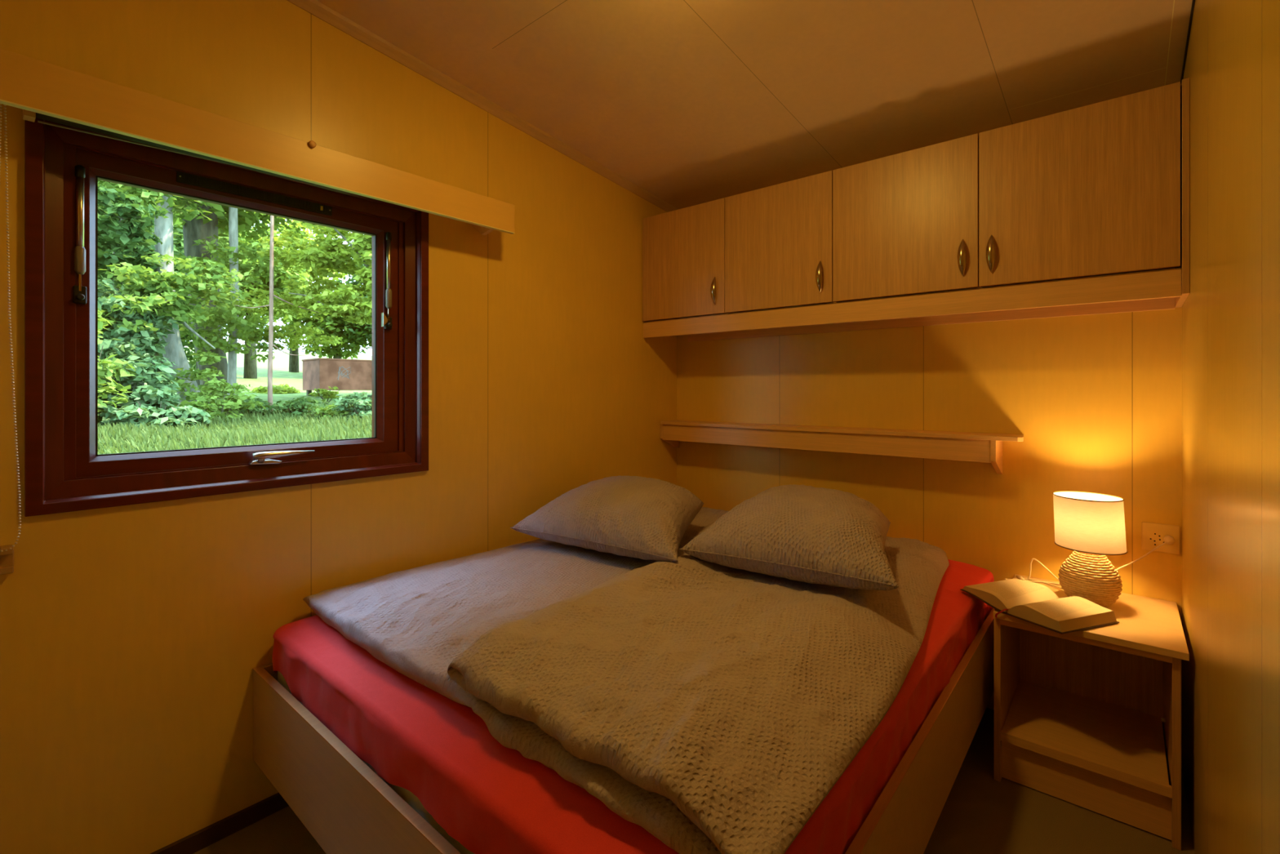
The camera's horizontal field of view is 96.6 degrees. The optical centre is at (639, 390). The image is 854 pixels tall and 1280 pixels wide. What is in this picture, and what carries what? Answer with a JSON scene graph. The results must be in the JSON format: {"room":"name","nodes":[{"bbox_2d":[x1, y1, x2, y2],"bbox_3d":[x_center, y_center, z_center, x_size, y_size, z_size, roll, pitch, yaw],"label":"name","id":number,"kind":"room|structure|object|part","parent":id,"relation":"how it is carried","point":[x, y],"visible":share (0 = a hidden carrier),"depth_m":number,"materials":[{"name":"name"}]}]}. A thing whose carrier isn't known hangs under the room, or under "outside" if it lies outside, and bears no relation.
{"room":"bedroom","nodes":[
{"label":"bedroom","id":0,"kind":"room"},
{"bbox_2d":[0,48,515,235],"bbox_3d":[-0.969,-0.600,1.472,0.140,0.113,1.492,0,0,40],"label":"valance","id":1,"kind":"object","parent":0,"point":[27,83],"depth_m":1.35,"materials":[{"name":"beige wood"}]},
{"bbox_2d":[0,0,676,853],"bbox_3d":[-0.737,-0.025,1.930,0.100,2.372,2.950,0,0,40],"label":"wall","id":2,"kind":"structure","parent":0,"point":[132,637],"depth_m":1.53,"materials":[{"name":"laminate"}]},
{"bbox_2d":[0,544,13,574],"bbox_3d":[-1.295,0.347,1.165,0.038,0.056,0.022,0,0,40],"label":"holder","id":3,"kind":"object","parent":2,"relation":"attached to","point":[6,557],"visible":0.97,"depth_m":1.17,"materials":[{"name":"brown plastic"}]},
{"bbox_2d":[150,792,288,853],"bbox_3d":[-0.695,1.119,1.893,0.012,0.043,2.749,0,0,40],"label":"baseboard","id":4,"kind":"structure","parent":2,"relation":"attached to","point":[202,838],"depth_m":1.46,"materials":[{"name":"brown wood"}]},
{"bbox_2d":[24,116,428,516],"bbox_3d":[-1.029,-0.175,1.568,0.103,0.878,0.907,0,0,40],"label":"window","id":5,"kind":"structure","parent":2,"relation":"in","point":[64,471],"depth_m":1.38,"materials":[{"name":"red wood"}]},
{"bbox_3d":[-1.257,-0.243,1.280,0.005,0.040,0.005,0,0,-27],"label":"stay rod","id":6,"kind":"part","parent":5,"relation":"part of","materials":[{"name":"brown metal"}]},
{"bbox_2d":[0,103,360,551],"bbox_3d":[-0.991,-0.160,1.473,0.068,0.970,0.916,0,0,40],"label":"roller blind","id":7,"kind":"object","parent":5,"relation":"attached to","point":[30,116],"visible":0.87,"depth_m":1.20,"materials":[{"name":"grey fabric"}]},
{"bbox_3d":[-1.279,-0.138,1.147,0.017,0.926,0.046,0,0,40],"label":"bead chain","id":8,"kind":"part","parent":7,"relation":"part of","materials":[{"name":"beige plastic"}]},
{"bbox_3d":[-1.046,-0.175,1.583,0.049,0.746,0.757,0,0,40],"label":"sash","id":9,"kind":"part","parent":5,"relation":"part of","materials":[{"name":"red wood"}]},
{"bbox_3d":[-1.021,0.194,1.553,0.028,0.013,0.074,0,0,40],"label":"handle","id":10,"kind":"part","parent":5,"relation":"part of","materials":[{"name":"silver metal"}]},
{"bbox_3d":[-0.976,0.180,1.567,0.148,0.031,0.025,0,0,-41],"label":"handle lever","id":11,"kind":"part","parent":5,"relation":"part of","materials":[{"name":"silver metal"}]},
{"bbox_3d":[-0.811,-0.224,1.809,0.016,0.045,0.014,0,0,40],"label":"stay plate","id":12,"kind":"part","parent":5,"relation":"part of","materials":[{"name":"silver metal"}]},
{"bbox_2d":[286,0,679,212],"bbox_3d":[-0.689,-1.048,1.889,0.026,0.306,2.750,0,0,40],"label":"trim","id":13,"kind":"structure","parent":2,"relation":"attached to","point":[314,7],"depth_m":1.97,"materials":[{"name":"brown wood"}]},
{"bbox_2d":[192,707,1195,853],"bbox_3d":[0.388,1.156,0.976,3.050,0.030,2.950,0,0,40],"label":"floor","id":14,"kind":"structure","parent":0,"point":[980,814],"depth_m":1.49,"materials":[{"name":"brown wood"}]},
{"bbox_2d":[252,607,994,853],"bbox_3d":[0.131,0.938,1.760,1.438,0.406,1.878,0,0,40],"label":"frame","id":15,"kind":"object","parent":14,"relation":"on","point":[346,806],"visible":0.37,"depth_m":1.22,"materials":[{"name":"brown wood"}]},
{"bbox_3d":[-0.405,0.854,2.226,0.016,0.235,1.860,0,0,40],"label":"rail","id":16,"kind":"part","parent":15,"relation":"part of","materials":[{"name":"brown wood"}]},
{"bbox_3d":[-0.470,0.856,1.050,1.437,0.240,0.018,0,0,40],"label":"footboard","id":17,"kind":"part","parent":15,"relation":"part of","materials":[{"name":"beige wood"}]},
{"bbox_2d":[277,617,986,853],"bbox_3d":[0.132,0.729,1.764,1.376,0.224,1.814,0,0,40],"label":"mattress","id":18,"kind":"object","parent":15,"relation":"on","point":[411,798],"visible":0.02,"depth_m":1.03,"materials":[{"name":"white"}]},
{"bbox_2d":[271,559,994,853],"bbox_3d":[0.131,0.669,1.766,1.418,0.173,1.851,0,0,40],"label":"fitted sheet","id":19,"kind":"object","parent":18,"relation":"on","point":[488,797],"visible":0.26,"depth_m":1.03,"materials":[{"name":"red fabric"}]},
{"bbox_2d":[302,506,728,707],"bbox_3d":[-0.081,0.561,1.936,0.827,0.076,1.691,0,0,40],"label":"duvet","id":20,"kind":"object","parent":19,"relation":"on","point":[415,621],"visible":0.36,"depth_m":1.48,"materials":[{"name":"grey fabric"}]},
{"bbox_2d":[510,475,703,561],"bbox_3d":[-0.024,0.428,2.052,0.790,0.195,0.641,0,0,40],"label":"pillow","id":21,"kind":"object","parent":20,"relation":"on","point":[642,517],"visible":1,"depth_m":1.86,"materials":[{"name":"beige fabric"}]},
{"bbox_2d":[447,536,949,853],"bbox_3d":[0.384,0.545,1.522,0.739,0.152,1.680,0,0,40],"label":"duvet","id":22,"kind":"object","parent":19,"relation":"on","point":[713,708],"visible":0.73,"depth_m":1.00,"materials":[{"name":"grey fabric"}]},
{"bbox_2d":[679,484,898,590],"bbox_3d":[0.543,0.422,1.757,0.636,0.211,0.697,0,0,40],"label":"pillow","id":23,"kind":"object","parent":22,"relation":"on","point":[807,534],"visible":1,"depth_m":1.56,"materials":[{"name":"beige fabric"}]},
{"bbox_3d":[0.678,0.854,1.308,0.017,0.235,1.860,0,0,40],"label":"rail","id":24,"kind":"part","parent":15,"relation":"part of","materials":[{"name":"beige wood"}]},
{"bbox_2d":[992,573,1189,850],"bbox_3d":[1.325,0.891,1.691,0.412,0.500,0.445,0,0,40],"label":"nightstand","id":25,"kind":"object","parent":14,"relation":"on","point":[1089,718],"visible":0.9,"depth_m":1.65,"materials":[{"name":"brown wood"}]},
{"bbox_3d":[1.181,0.900,1.827,0.016,0.482,0.422,0,0,40],"label":"panel","id":26,"kind":"part","parent":25,"relation":"part of","materials":[{"name":"brown wood"}]},
{"bbox_2d":[960,577,1119,634],"bbox_3d":[1.153,0.625,1.662,0.252,0.060,0.289,0,0,-20],"label":"open book","id":27,"kind":"object","parent":25,"relation":"on","point":[1035,603],"visible":1,"depth_m":1.61,"materials":[{"name":"white paper"}]},
{"bbox_2d":[1002,679,1168,784],"bbox_3d":[1.325,1.005,1.704,0.360,0.016,0.390,0,0,40],"label":"shelf","id":28,"kind":"object","parent":25,"relation":"attached to","point":[1119,735],"depth_m":1.69,"materials":[{"name":"brown wood"}]},
{"bbox_3d":[1.191,0.669,1.544,0.366,0.020,0.016,0,0,40],"label":"rail","id":29,"kind":"part","parent":25,"relation":"part of","materials":[{"name":"brown wood"}]},
{"bbox_3d":[1.194,1.006,1.547,0.366,0.025,0.012,0,0,40],"label":"shelf rail","id":30,"kind":"part","parent":25,"relation":"part of","materials":[{"name":"brown wood"}]},
{"bbox_2d":[1004,490,1174,608],"bbox_3d":[1.374,0.479,1.757,0.410,0.324,0.269,0,0,40],"label":"table lamp","id":31,"kind":"object","parent":25,"relation":"on","point":[1091,525],"visible":0.98,"depth_m":1.66,"materials":[{"name":"wicker"}]},
{"bbox_2d":[1016,574,1024,579],"bbox_3d":[1.288,0.633,1.925,0.015,0.014,0.038,0,0,1],"label":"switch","id":32,"kind":"object","parent":31,"relation":"attached to","point":[1020,577],"depth_m":1.92,"materials":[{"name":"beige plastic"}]},
{"bbox_3d":[1.399,0.547,1.806,0.412,0.189,0.096,0,0,38],"label":"power cord","id":33,"kind":"part","parent":31,"relation":"part of","materials":[{"name":"beige plastic"}]},
{"bbox_3d":[1.349,0.394,1.714,0.174,0.150,0.169,0,0,40],"label":"lamp shade","id":34,"kind":"part","parent":31,"relation":"part of","materials":[{"name":"white fabric"}]},
{"bbox_3d":[1.456,0.890,1.857,0.366,0.462,0.012,0,0,40],"label":"panel","id":35,"kind":"part","parent":25,"relation":"part of","materials":[{"name":"brown wood"}]},
{"bbox_3d":[1.472,0.900,1.580,0.016,0.482,0.422,0,0,40],"label":"panel","id":36,"kind":"part","parent":25,"relation":"part of","materials":[{"name":"brown wood"}]},
{"bbox_2d":[316,0,1192,208],"bbox_3d":[0.380,-1.093,0.983,3.070,0.360,2.990,0,0,40],"label":"ceiling","id":37,"kind":"structure","parent":0,"point":[691,103],"depth_m":1.76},
{"bbox_2d":[676,306,1182,768],"bbox_3d":[0.945,0.118,2.372,2.095,2.086,0.100,0,0,40],"label":"wall","id":38,"kind":"structure","parent":0,"point":[1095,400],"depth_m":2.06,"materials":[{"name":"laminate"}]},
{"bbox_2d":[659,420,1023,474],"bbox_3d":[0.718,0.224,2.400,1.510,0.143,0.149,0,0,40],"label":"wall shelf","id":39,"kind":"object","parent":38,"relation":"attached to","point":[985,447],"visible":1,"depth_m":2.23,"materials":[{"name":"brown wood"}]},
{"bbox_2d":[642,77,1189,342],"bbox_3d":[0.813,-0.537,2.216,1.894,0.580,0.307,0,0,40],"label":"upper cabinet","id":40,"kind":"object","parent":38,"relation":"attached to","point":[1085,210],"visible":1,"depth_m":1.88,"materials":[{"name":"brown wood"}]},
{"bbox_3d":[0.191,-0.578,2.589,0.456,0.490,0.017,0,0,40],"label":"door","id":41,"kind":"part","parent":40,"relation":"part of","materials":[{"name":"brown wood"}]},
{"bbox_3d":[0.314,-0.430,2.453,0.022,0.120,0.026,0,0,7],"label":"handle","id":42,"kind":"part","parent":40,"relation":"part of","materials":[{"name":"brown metal"}]},
{"bbox_3d":[0.545,-0.578,2.288,0.466,0.490,0.017,0,0,40],"label":"door","id":43,"kind":"part","parent":40,"relation":"part of","materials":[{"name":"brown wood"}]},
{"bbox_3d":[0.673,-0.430,2.148,0.022,0.120,0.026,0,0,7],"label":"handle","id":44,"kind":"part","parent":40,"relation":"part of","materials":[{"name":"brown metal"}]},
{"bbox_3d":[0.906,-0.578,1.983,0.473,0.490,0.017,0,0,40],"label":"door","id":45,"kind":"part","parent":40,"relation":"part of","materials":[{"name":"brown wood"}]},
{"bbox_3d":[1.040,-0.430,1.837,0.026,0.120,0.022,0,0,-16],"label":"handle","id":46,"kind":"part","parent":40,"relation":"part of","materials":[{"name":"brown metal"}]},
{"bbox_3d":[1.101,-0.430,1.785,0.026,0.120,0.022,0,0,-16],"label":"handle","id":47,"kind":"part","parent":40,"relation":"part of","materials":[{"name":"brown metal"}]},
{"bbox_3d":[1.267,-0.578,1.677,0.468,0.490,0.017,0,0,40],"label":"door","id":48,"kind":"part","parent":40,"relation":"part of","materials":[{"name":"brown wood"}]},
{"bbox_3d":[1.538,-0.539,1.618,0.015,0.576,0.280,0,0,40],"label":"panel","id":49,"kind":"part","parent":40,"relation":"part of","materials":[{"name":"brown wood"}]},
{"bbox_2d":[1142,521,1180,554],"bbox_3d":[1.596,0.452,1.748,0.087,0.087,0.008,0,0,40],"label":"wall socket","id":50,"kind":"object","parent":38,"relation":"attached to","point":[1153,534],"visible":0.97,"depth_m":1.75,"materials":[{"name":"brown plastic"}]},
{"bbox_2d":[1182,0,1279,853],"bbox_3d":[1.186,0.040,1.145,0.060,2.243,1.660,0,0,40],"label":"wall","id":51,"kind":"structure","parent":0,"point":[1231,309],"depth_m":0.93,"materials":[{"name":"laminate"}]},
{"bbox_2d":[1180,0,1195,84],"bbox_3d":[1.129,-0.997,1.127,0.004,0.169,1.560,0,0,40],"label":"trim","id":52,"kind":"structure","parent":51,"relation":"attached to","point":[1193,1],"depth_m":1.52,"materials":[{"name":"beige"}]},
{"label":"outside","id":53,"kind":"structure","parent":0,"visible":0},
{"bbox_2d":[144,346,372,427],"bbox_3d":[-24.817,-1.598,33.988,78.000,6.541,75.000,0,0,40],"label":"ground","id":54,"kind":"structure","parent":53,"point":[281,374],"depth_m":25.31,"materials":[{"name":"green plant"}]},
{"bbox_2d":[97,312,137,422],"bbox_3d":[-7.030,-0.098,7.142,1.088,1.894,1.120,0,0,2],"label":"bush","id":55,"kind":"object","parent":54,"relation":"on","point":[105,362],"visible":0.12,"depth_m":7.23,"materials":[{"name":"green plant"}]},
{"bbox_2d":[97,180,154,295],"bbox_3d":[-19.326,-4.158,18.892,5.870,7.620,6.111,0,0,40],"label":"tree","id":56,"kind":"object","parent":54,"relation":"on","point":[102,180],"visible":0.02,"depth_m":18.53,"materials":[{"name":"green plant"}]},
{"bbox_2d":[97,181,171,390],"bbox_3d":[-7.719,-2.203,8.362,3.869,5.100,1.527,0,0,40],"label":"tree","id":57,"kind":"object","parent":54,"relation":"on","point":[130,238],"visible":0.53,"depth_m":7.53,"materials":[{"name":"green plant"}]},
{"bbox_3d":[-7.543,-2.101,8.213,3.410,1.012,1.527,0,0,40],"label":"crown","id":58,"kind":"part","parent":57,"relation":"part of","materials":[{"name":"green plant"}]},
{"bbox_2d":[97,337,184,425],"bbox_3d":[-7.122,0.074,7.806,1.385,1.641,1.474,0,0,40],"label":"bush","id":59,"kind":"object","parent":54,"relation":"on","point":[153,375],"visible":0.23,"depth_m":7.81,"materials":[{"name":"green plant"}]},
{"bbox_3d":[-7.136,0.112,7.797,0.381,0.755,0.470,0,0,40],"label":"stem","id":60,"kind":"part","parent":59,"relation":"part of","materials":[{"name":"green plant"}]},
{"bbox_2d":[97,275,185,378],"bbox_3d":[-7.619,-0.627,8.302,1.530,2.091,1.528,0,0,4],"label":"bush","id":61,"kind":"object","parent":54,"relation":"on","point":[144,344],"visible":0.38,"depth_m":8.17,"materials":[{"name":"green plant"}]},
{"bbox_2d":[100,386,210,428],"bbox_3d":[-6.391,0.386,7.596,1.124,0.900,1.022,0,0,12],"label":"bush","id":62,"kind":"object","parent":54,"relation":"on","point":[130,412],"visible":0.7,"depth_m":7.43,"materials":[{"name":"green plant"}]},
{"bbox_3d":[-6.399,0.344,7.584,0.380,0.409,0.470,0,0,40],"label":"stem","id":63,"kind":"part","parent":62,"relation":"part of","materials":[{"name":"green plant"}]},
{"bbox_2d":[97,179,249,404],"bbox_3d":[-7.790,-2.181,9.298,3.230,5.646,3.763,0,0,-12],"label":"tree","id":64,"kind":"object","parent":54,"relation":"on","point":[160,285],"visible":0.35,"depth_m":8.70,"materials":[{"name":"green plant"}]},
{"bbox_2d":[97,213,254,378],"bbox_3d":[-17.033,-3.266,20.191,5.510,5.908,5.688,0,0,40],"label":"tree","id":65,"kind":"object","parent":54,"relation":"on","point":[179,243],"visible":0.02,"depth_m":20.05,"materials":[{"name":"green plant"}]},
{"bbox_2d":[153,400,226,420],"bbox_3d":[-6.484,0.387,8.183,0.842,0.510,0.977,0,0,40],"label":"bush","id":66,"kind":"object","parent":54,"relation":"on","point":[193,403],"visible":0.1,"depth_m":8.04,"materials":[{"name":"green plant"}]},
{"bbox_2d":[97,180,314,387],"bbox_3d":[-8.734,-6.173,11.657,7.425,12.609,6.746,0,0,-41],"label":"tree","id":67,"kind":"object","parent":54,"relation":"on","point":[219,210],"visible":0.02,"depth_m":11.52,"materials":[{"name":"green plant"}]},
{"bbox_3d":[-8.732,-7.753,11.631,6.726,9.448,7.662,0,0,40],"label":"crown","id":68,"kind":"part","parent":67,"relation":"part of","materials":[{"name":"green plant"}]},
{"bbox_2d":[177,377,265,422],"bbox_3d":[-6.353,0.242,8.603,1.150,0.859,1.084,0,0,11],"label":"bush","id":69,"kind":"object","parent":54,"relation":"on","point":[224,404],"visible":0.59,"depth_m":8.55,"materials":[{"name":"green plant"}]},
{"bbox_3d":[-6.318,0.278,8.607,0.380,0.415,0.470,0,0,40],"label":"stem","id":70,"kind":"part","parent":69,"relation":"part of","materials":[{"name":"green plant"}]},
{"bbox_2d":[151,197,306,398],"bbox_3d":[-8.258,-2.439,11.314,4.092,6.728,3.439,0,0,40],"label":"tree","id":71,"kind":"object","parent":54,"relation":"on","point":[201,241],"visible":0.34,"depth_m":10.97,"materials":[{"name":"green plant"}]},
{"bbox_2d":[173,210,290,249],"bbox_3d":[-19.859,-5.519,26.205,6.648,9.633,6.979,0,0,40],"label":"tree","id":72,"kind":"object","parent":54,"relation":"on","point":[275,232],"visible":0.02,"depth_m":27.07,"materials":[{"name":"green plant"}]},
{"bbox_2d":[97,408,372,454],"bbox_3d":[-4.135,0.917,5.256,8.613,1.345,10.272,0,0,40],"label":"grass","id":73,"kind":"structure","parent":54,"relation":"on","point":[256,428],"depth_m":6.65,"materials":[{"name":"green plant"}]},
{"bbox_2d":[195,206,295,401],"bbox_3d":[-7.591,-2.542,11.172,2.006,5.981,1.983,0,0,40],"label":"tree","id":74,"kind":"object","parent":54,"relation":"on","point":[233,350],"visible":0.33,"depth_m":10.87,"materials":[{"name":"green plant"}]},
{"bbox_3d":[-7.591,-2.469,11.172,2.006,3.874,1.983,0,0,40],"label":"crown","id":75,"kind":"part","parent":74,"relation":"part of","materials":[{"name":"green plant"}]},
{"bbox_2d":[224,397,275,415],"bbox_3d":[-6.375,0.467,9.173,0.907,0.730,0.878,0,0,40],"label":"bush","id":76,"kind":"object","parent":54,"relation":"on","point":[257,408],"visible":0.11,"depth_m":9.18,"materials":[{"name":"green plant"}]},
{"bbox_2d":[217,224,311,378],"bbox_3d":[-16.279,-3.721,24.030,4.929,6.645,4.952,0,0,40],"label":"tree","id":77,"kind":"object","parent":54,"relation":"on","point":[250,366],"visible":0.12,"depth_m":23.78,"materials":[{"name":"green plant"}]},
{"bbox_2d":[247,383,300,394],"bbox_3d":[-9.076,0.111,14.081,1.273,0.577,1.544,0,0,-9],"label":"bush","id":78,"kind":"object","parent":54,"relation":"on","point":[286,388],"visible":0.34,"depth_m":13.83,"materials":[{"name":"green plant"}]},
{"bbox_2d":[230,215,344,410],"bbox_3d":[-6.681,-1.726,10.754,1.823,4.983,2.902,0,0,-20],"label":"tree","id":79,"kind":"object","parent":54,"relation":"on","point":[279,242],"visible":0.72,"depth_m":10.36,"materials":[{"name":"green plant"}]},
{"bbox_3d":[-6.716,-1.828,10.848,1.823,2.120,2.701,0,0,-20],"label":"crown","id":80,"kind":"part","parent":79,"relation":"part of","materials":[{"name":"green plant"}]},
{"bbox_2d":[263,395,328,420],"bbox_3d":[-5.683,0.439,9.513,1.164,0.707,1.078,0,0,-11],"label":"bush","id":81,"kind":"object","parent":54,"relation":"on","point":[301,407],"visible":0.32,"depth_m":9.34,"materials":[{"name":"green plant"}]},
{"bbox_2d":[258,218,351,372],"bbox_3d":[-18.602,-5.230,30.744,5.608,8.647,5.971,0,0,40],"label":"tree","id":82,"kind":"object","parent":54,"relation":"on","point":[293,359],"visible":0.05,"depth_m":30.47,"materials":[{"name":"green plant"}]},
{"bbox_2d":[253,212,372,325],"bbox_3d":[-4.300,-2.666,9.615,3.660,6.872,2.418,0,0,5],"label":"tree","id":83,"kind":"object","parent":54,"relation":"on","point":[358,252],"visible":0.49,"depth_m":9.10,"materials":[{"name":"green plant"}]},
{"bbox_2d":[279,217,360,239],"bbox_3d":[-5.496,-5.128,13.322,6.949,10.795,6.543,0,0,-11],"label":"tree","id":84,"kind":"object","parent":54,"relation":"on","point":[282,221],"visible":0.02,"depth_m":12.35,"materials":[{"name":"green plant"}]},
{"bbox_2d":[307,386,340,404],"bbox_3d":[-6.455,0.097,11.695,0.543,0.392,0.486,0,0,12],"label":"bush","id":85,"kind":"object","parent":54,"relation":"on","point":[326,394],"visible":1,"depth_m":11.66,"materials":[{"name":"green plant"}]},
{"bbox_3d":[-6.428,0.135,11.724,0.380,0.316,0.469,0,0,40],"label":"stem","id":86,"kind":"part","parent":85,"relation":"part of","materials":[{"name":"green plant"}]},
{"bbox_2d":[280,287,370,359],"bbox_3d":[-15.658,-2.959,29.393,5.084,4.734,5.460,0,0,-27],"label":"tree","id":87,"kind":"object","parent":54,"relation":"on","point":[329,325],"visible":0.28,"depth_m":28.60,"materials":[{"name":"green plant"}]},
{"bbox_2d":[313,403,354,418],"bbox_3d":[-5.076,0.523,9.473,0.883,0.640,0.815,0,0,-14],"label":"bush","id":88,"kind":"object","parent":54,"relation":"on","point":[327,411],"visible":0.22,"depth_m":9.30,"materials":[{"name":"green plant"}]},
{"bbox_2d":[302,357,372,395],"bbox_3d":[-6.867,-0.218,13.687,1.020,1.010,1.940,0,0,40],"label":"box","id":89,"kind":"object","parent":54,"relation":"on","point":[317,373],"visible":0.75,"depth_m":13.04,"materials":[{"name":"metal"}]},
{"bbox_3d":[-7.698,0.131,13.264,0.100,0.311,0.080,0,0,40],"label":"leg","id":90,"kind":"part","parent":89,"relation":"part of","materials":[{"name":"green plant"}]},
{"bbox_2d":[331,391,372,418],"bbox_3d":[-4.564,0.381,9.451,0.883,0.728,0.886,0,0,7],"label":"bush","id":91,"kind":"object","parent":54,"relation":"on","point":[362,406],"visible":0.43,"depth_m":9.19,"materials":[{"name":"green plant"}]},
{"bbox_2d":[333,258,372,348],"bbox_3d":[-13.269,-3.720,29.184,5.126,6.530,4.894,0,0,10],"label":"tree","id":92,"kind":"object","parent":54,"relation":"on","point":[356,335],"visible":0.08,"depth_m":27.99,"materials":[{"name":"green plant"}]}
]}

